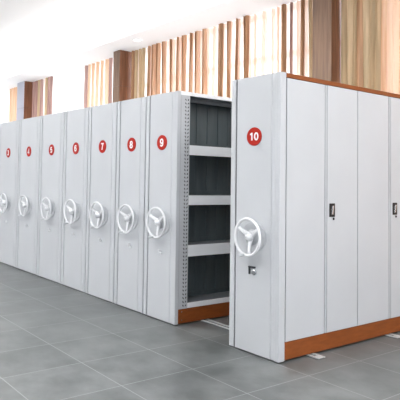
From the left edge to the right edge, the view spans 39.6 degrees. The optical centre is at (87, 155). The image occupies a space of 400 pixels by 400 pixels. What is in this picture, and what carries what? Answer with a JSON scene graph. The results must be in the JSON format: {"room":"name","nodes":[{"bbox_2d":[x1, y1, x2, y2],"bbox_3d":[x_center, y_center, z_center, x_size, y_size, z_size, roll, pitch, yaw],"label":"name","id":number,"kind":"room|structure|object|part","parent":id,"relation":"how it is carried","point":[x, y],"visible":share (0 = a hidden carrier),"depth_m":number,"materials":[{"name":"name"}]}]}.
{"room":"archive storage room","nodes":[
{"label":"archive storage room","id":0,"kind":"room"},
{"bbox_2d":[0,0,157,65],"bbox_3d":[-3.769,-3.309,9.253,10.170,0.150,26.000,3,-3,-32],"label":"ceiling","id":1,"kind":"structure","parent":0,"point":[27,27],"depth_m":11.95,"materials":[{"name":"white paint"}]},
{"bbox_2d":[0,0,300,92],"bbox_3d":[1.045,-2.761,12.300,1.300,0.520,26.000,3,-3,-32],"label":"ceiling","id":2,"kind":"structure","parent":0,"point":[159,21],"depth_m":11.56,"materials":[{"name":"white paint"}]},
{"bbox_2d":[0,87,16,122],"bbox_3d":[-3.515,-0.069,19.757,0.121,4.418,5.200,3,-3,-32],"label":"curtain","id":3,"kind":"object","parent":2,"relation":"hanging from","point":[8,99],"visible":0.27,"depth_m":18.81,"materials":[{"name":"beige fabric"}]},
{"bbox_3d":[-3.486,-0.067,19.776,0.052,4.418,5.200,3,-3,-32],"label":"sheer panel","id":4,"kind":"part","parent":3,"relation":"part of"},
{"bbox_2d":[9,87,16,121],"bbox_3d":[-2.589,-0.111,18.250,0.068,4.418,0.661,3,-3,-32],"label":"drape","id":5,"kind":"object","parent":3,"relation":"hanging from","point":[13,92],"depth_m":18.30,"materials":[{"name":"beige fabric"}]},
{"bbox_2d":[32,76,52,117],"bbox_3d":[-1.429,-0.158,16.481,0.118,4.418,1.343,3,-3,-32],"label":"curtain","id":6,"kind":"object","parent":2,"relation":"hanging from","point":[42,89],"visible":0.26,"depth_m":16.51,"materials":[{"name":"beige fabric"}]},
{"bbox_2d":[52,58,112,113],"bbox_3d":[-0.178,-0.212,14.510,0.121,4.418,3.640,3,-3,-32],"label":"curtain","id":7,"kind":"object","parent":2,"relation":"hanging from","point":[90,85],"visible":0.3,"depth_m":14.38,"materials":[{"name":"beige fabric"}]},
{"bbox_2d":[84,58,112,107],"bbox_3d":[0.282,-0.234,13.736,0.067,4.418,1.538,3,-3,-32],"label":"drape","id":8,"kind":"object","parent":7,"relation":"hanging from","point":[98,77],"depth_m":13.89,"materials":[{"name":"beige fabric"}]},
{"bbox_2d":[132,38,142,41],"bbox_3d":[1.092,-2.519,11.647,0.250,0.013,0.250,3,-3,-32],"label":"recessed light","id":9,"kind":"object","parent":2,"relation":"in","point":[135,39],"visible":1,"depth_m":11.65,"materials":[{"name":"white paint"}]},
{"bbox_2d":[131,0,312,98],"bbox_3d":[2.341,-0.321,10.538,0.132,4.418,4.910,3,-3,-32],"label":"curtain","id":10,"kind":"object","parent":2,"relation":"hanging from","point":[207,61],"visible":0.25,"depth_m":10.09,"materials":[{"name":"beige fabric"}]},
{"bbox_2d":[341,0,399,94],"bbox_3d":[5.161,-0.443,6.104,0.132,4.418,4.839,3,-3,-32],"label":"curtain","id":11,"kind":"object","parent":2,"relation":"hanging from","point":[370,29],"visible":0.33,"depth_m":7.75,"materials":[{"name":"beige fabric"}]},
{"bbox_2d":[0,262,399,399],"bbox_3d":[-3.342,1.796,9.384,11.450,0.120,26.000,3,-3,-32],"label":"floor","id":12,"kind":"structure","parent":0,"point":[58,341],"depth_m":4.22,"materials":[{"name":"grey tile"}]},
{"bbox_2d":[16,81,31,119],"bbox_3d":[-2.007,-0.136,17.233,0.448,4.450,0.520,3,-3,-32],"label":"column","id":13,"kind":"structure","parent":12,"relation":"on","point":[24,89],"depth_m":17.07,"materials":[{"name":"brown wood"}]},
{"bbox_3d":[-2.174,-0.922,17.148,0.012,1.194,0.520,3,-3,-32],"label":"panel","id":14,"kind":"part","parent":13,"relation":"part of","materials":[{"name":"grey paint"}]},
{"bbox_3d":[-2.151,-1.946,17.191,0.012,0.844,0.520,3,-3,-32],"label":"panel","id":15,"kind":"part","parent":13,"relation":"part of","materials":[{"name":"grey paint"}]},
{"bbox_3d":[-1.962,-1.937,17.311,0.436,0.844,0.520,3,-3,-32],"label":"veneer panel","id":16,"kind":"part","parent":13,"relation":"part of","materials":[{"name":"brown wood"}]},
{"bbox_3d":[-1.984,-0.913,17.268,0.436,1.194,0.520,3,-3,-32],"label":"veneer panel","id":17,"kind":"part","parent":13,"relation":"part of","materials":[{"name":"brown wood"}]},
{"bbox_2d":[113,50,131,102],"bbox_3d":[0.844,-0.260,12.731,0.468,4.450,0.260,3,-3,-32],"label":"column","id":18,"kind":"structure","parent":12,"relation":"on","point":[122,59],"depth_m":12.66,"materials":[{"name":"brown wood"}]},
{"bbox_3d":[0.692,-2.070,12.684,0.012,0.844,0.260,3,-3,-32],"label":"panel","id":19,"kind":"part","parent":18,"relation":"part of","materials":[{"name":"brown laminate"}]},
{"bbox_3d":[0.669,-1.046,12.641,0.012,1.194,0.260,3,-3,-32],"label":"panel","id":20,"kind":"part","parent":18,"relation":"part of","materials":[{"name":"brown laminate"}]},
{"bbox_3d":[0.867,-1.036,12.767,0.456,1.194,0.260,3,-3,-32],"label":"veneer panel","id":21,"kind":"part","parent":18,"relation":"part of","materials":[{"name":"brown wood"}]},
{"bbox_3d":[0.889,-2.060,12.809,0.456,0.844,0.260,3,-3,-32],"label":"veneer panel","id":22,"kind":"part","parent":18,"relation":"part of","materials":[{"name":"brown wood"}]},
{"bbox_2d":[199,319,324,358],"bbox_3d":[0.364,1.700,6.709,0.100,0.014,5.695,3,-3,-32],"label":"rail","id":23,"kind":"object","parent":12,"relation":"on","point":[215,323],"visible":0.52,"depth_m":5.19,"materials":[{"name":"grey metal"}]},
{"bbox_2d":[0,120,19,266],"bbox_3d":[-0.051,0.654,9.430,3.243,2.288,0.773,3,-3,-32],"label":"shelving unit","id":24,"kind":"object","parent":23,"relation":"on","point":[9,131],"visible":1,"depth_m":8.56,"materials":[{"name":"metal"}]},
{"bbox_2d":[16,116,40,274],"bbox_3d":[0.351,0.636,8.798,3.243,2.288,0.697,3,-3,-32],"label":"shelving unit","id":25,"kind":"object","parent":23,"relation":"on","point":[30,128],"visible":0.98,"depth_m":7.97,"materials":[{"name":"metal"}]},
{"bbox_2d":[37,112,64,282],"bbox_3d":[0.728,0.620,8.205,3.243,2.288,0.682,3,-3,-32],"label":"shelving unit","id":26,"kind":"object","parent":23,"relation":"on","point":[49,248],"visible":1,"depth_m":7.37,"materials":[{"name":"metal"}]},
{"bbox_2d":[61,107,88,291],"bbox_3d":[1.077,0.605,7.656,3.243,2.288,0.591,3,-3,-32],"label":"shelving unit","id":27,"kind":"object","parent":23,"relation":"on","point":[76,131],"visible":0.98,"depth_m":6.83,"materials":[{"name":"metal"}]},
{"bbox_2d":[85,102,117,302],"bbox_3d":[1.402,0.591,7.144,3.243,2.288,0.594,3,-3,-32],"label":"shelving unit","id":28,"kind":"object","parent":23,"relation":"on","point":[102,144],"visible":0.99,"depth_m":6.32,"materials":[{"name":"metal"}]},
{"bbox_2d":[114,97,146,312],"bbox_3d":[1.708,0.578,6.664,3.243,2.288,0.516,3,-3,-32],"label":"shelving unit","id":29,"kind":"object","parent":23,"relation":"on","point":[132,113],"visible":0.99,"depth_m":5.84,"materials":[{"name":"metal"}]},
{"bbox_2d":[143,91,231,324],"bbox_3d":[1.986,0.566,6.226,3.243,2.288,0.495,3,-3,-32],"label":"shelving unit","id":30,"kind":"object","parent":23,"relation":"on","point":[188,178],"visible":0.36,"depth_m":5.52,"materials":[{"name":"metal"}]},
{"bbox_3d":[0.755,0.506,5.446,0.044,2.288,0.492,3,-3,-32],"label":"panel","id":31,"kind":"part","parent":30,"relation":"part of","materials":[{"name":"metal"}]},
{"bbox_3d":[0.958,0.451,5.287,0.116,2.109,0.003,3,-3,-32],"label":"post","id":32,"kind":"part","parent":30,"relation":"part of","materials":[{"name":"metal"}]},
{"bbox_3d":[1.305,1.485,5.623,0.911,0.009,0.222,3,-3,-32],"label":"shelf","id":33,"kind":"part","parent":30,"relation":"part of","materials":[{"name":"grey metal"}]},
{"bbox_3d":[1.317,0.919,5.647,0.911,0.009,0.222,3,-3,-32],"label":"shelf","id":34,"kind":"part","parent":30,"relation":"part of","materials":[{"name":"grey metal"}]},
{"bbox_3d":[2.070,0.514,6.281,3.048,2.103,0.014,3,-3,-32],"label":"panel","id":35,"kind":"part","parent":30,"relation":"part of","materials":[{"name":"grey metal"}]},
{"bbox_3d":[1.328,0.426,5.667,0.911,0.009,0.222,3,-3,-32],"label":"shelf","id":36,"kind":"part","parent":30,"relation":"part of","materials":[{"name":"grey metal"}]},
{"bbox_3d":[2.086,-0.555,6.328,3.057,0.032,0.479,3,-3,-32],"label":"panel","id":37,"kind":"part","parent":30,"relation":"part of","materials":[{"name":"grey metal"}]},
{"bbox_3d":[2.149,-0.521,6.225,2.858,0.040,0.030,3,-3,-32],"label":"hanging rail","id":38,"kind":"part","parent":30,"relation":"part of","materials":[{"name":"grey metal"}]},
{"bbox_2d":[229,72,399,362],"bbox_3d":[2.633,0.538,5.218,3.253,2.288,0.522,3,-3,-32],"label":"shelving unit","id":39,"kind":"object","parent":23,"relation":"on","point":[315,215],"visible":1,"depth_m":4.52,"materials":[{"name":"metal"}]},
{"bbox_3d":[1.407,0.479,4.447,0.072,2.288,0.512,3,-3,-32],"label":"panel","id":40,"kind":"part","parent":39,"relation":"part of","materials":[{"name":"metal"}]},
{"bbox_3d":[1.795,0.433,4.406,0.502,2.103,0.019,3,-3,-32],"label":"door","id":41,"kind":"part","parent":39,"relation":"part of","materials":[{"name":"metal"}]},
{"bbox_3d":[2.102,0.468,4.585,0.076,0.116,0.006,3,-3,-32],"label":"door handle","id":42,"kind":"part","parent":39,"relation":"part of","materials":[{"name":"black plastic"}]},
{"bbox_3d":[2.228,0.455,4.680,0.448,2.103,0.019,3,-3,-32],"label":"door","id":43,"kind":"part","parent":39,"relation":"part of","materials":[{"name":"metal"}]},
{"bbox_3d":[2.639,0.474,4.941,0.508,2.103,0.019,3,-3,-32],"label":"door","id":44,"kind":"part","parent":39,"relation":"part of","materials":[{"name":"metal"}]},
{"bbox_3d":[3.077,0.496,5.219,0.453,2.103,0.019,3,-3,-32],"label":"door","id":45,"kind":"part","parent":39,"relation":"part of","materials":[{"name":"metal"}]},
{"bbox_3d":[2.949,0.509,5.122,0.076,0.116,0.006,3,-3,-32],"label":"door handle","id":46,"kind":"part","parent":39,"relation":"part of","materials":[{"name":"black plastic"}]},
{"bbox_2d":[312,0,340,82],"bbox_3d":[3.736,-0.381,8.267,0.378,4.450,0.320,3,-3,-32],"label":"column","id":47,"kind":"structure","parent":12,"relation":"on","point":[326,55],"depth_m":8.19,"materials":[{"name":"brown wood"}]},
{"bbox_3d":[3.608,-1.590,8.219,0.012,2.044,0.320,3,-3,-32],"label":"panel","id":48,"kind":"part","parent":47,"relation":"part of","materials":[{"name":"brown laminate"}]},
{"bbox_3d":[3.768,-1.582,8.320,0.366,2.044,0.320,3,-3,-32],"label":"veneer panel","id":49,"kind":"part","parent":47,"relation":"part of","materials":[{"name":"brown wood"}]},
{"bbox_2d":[383,333,399,337],"bbox_3d":[1.364,1.749,7.343,0.100,0.014,5.695,3,-3,-32],"label":"rail","id":50,"kind":"object","parent":12,"relation":"on","point":[391,335],"visible":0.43,"depth_m":4.98,"materials":[{"name":"grey metal"}]}
]}

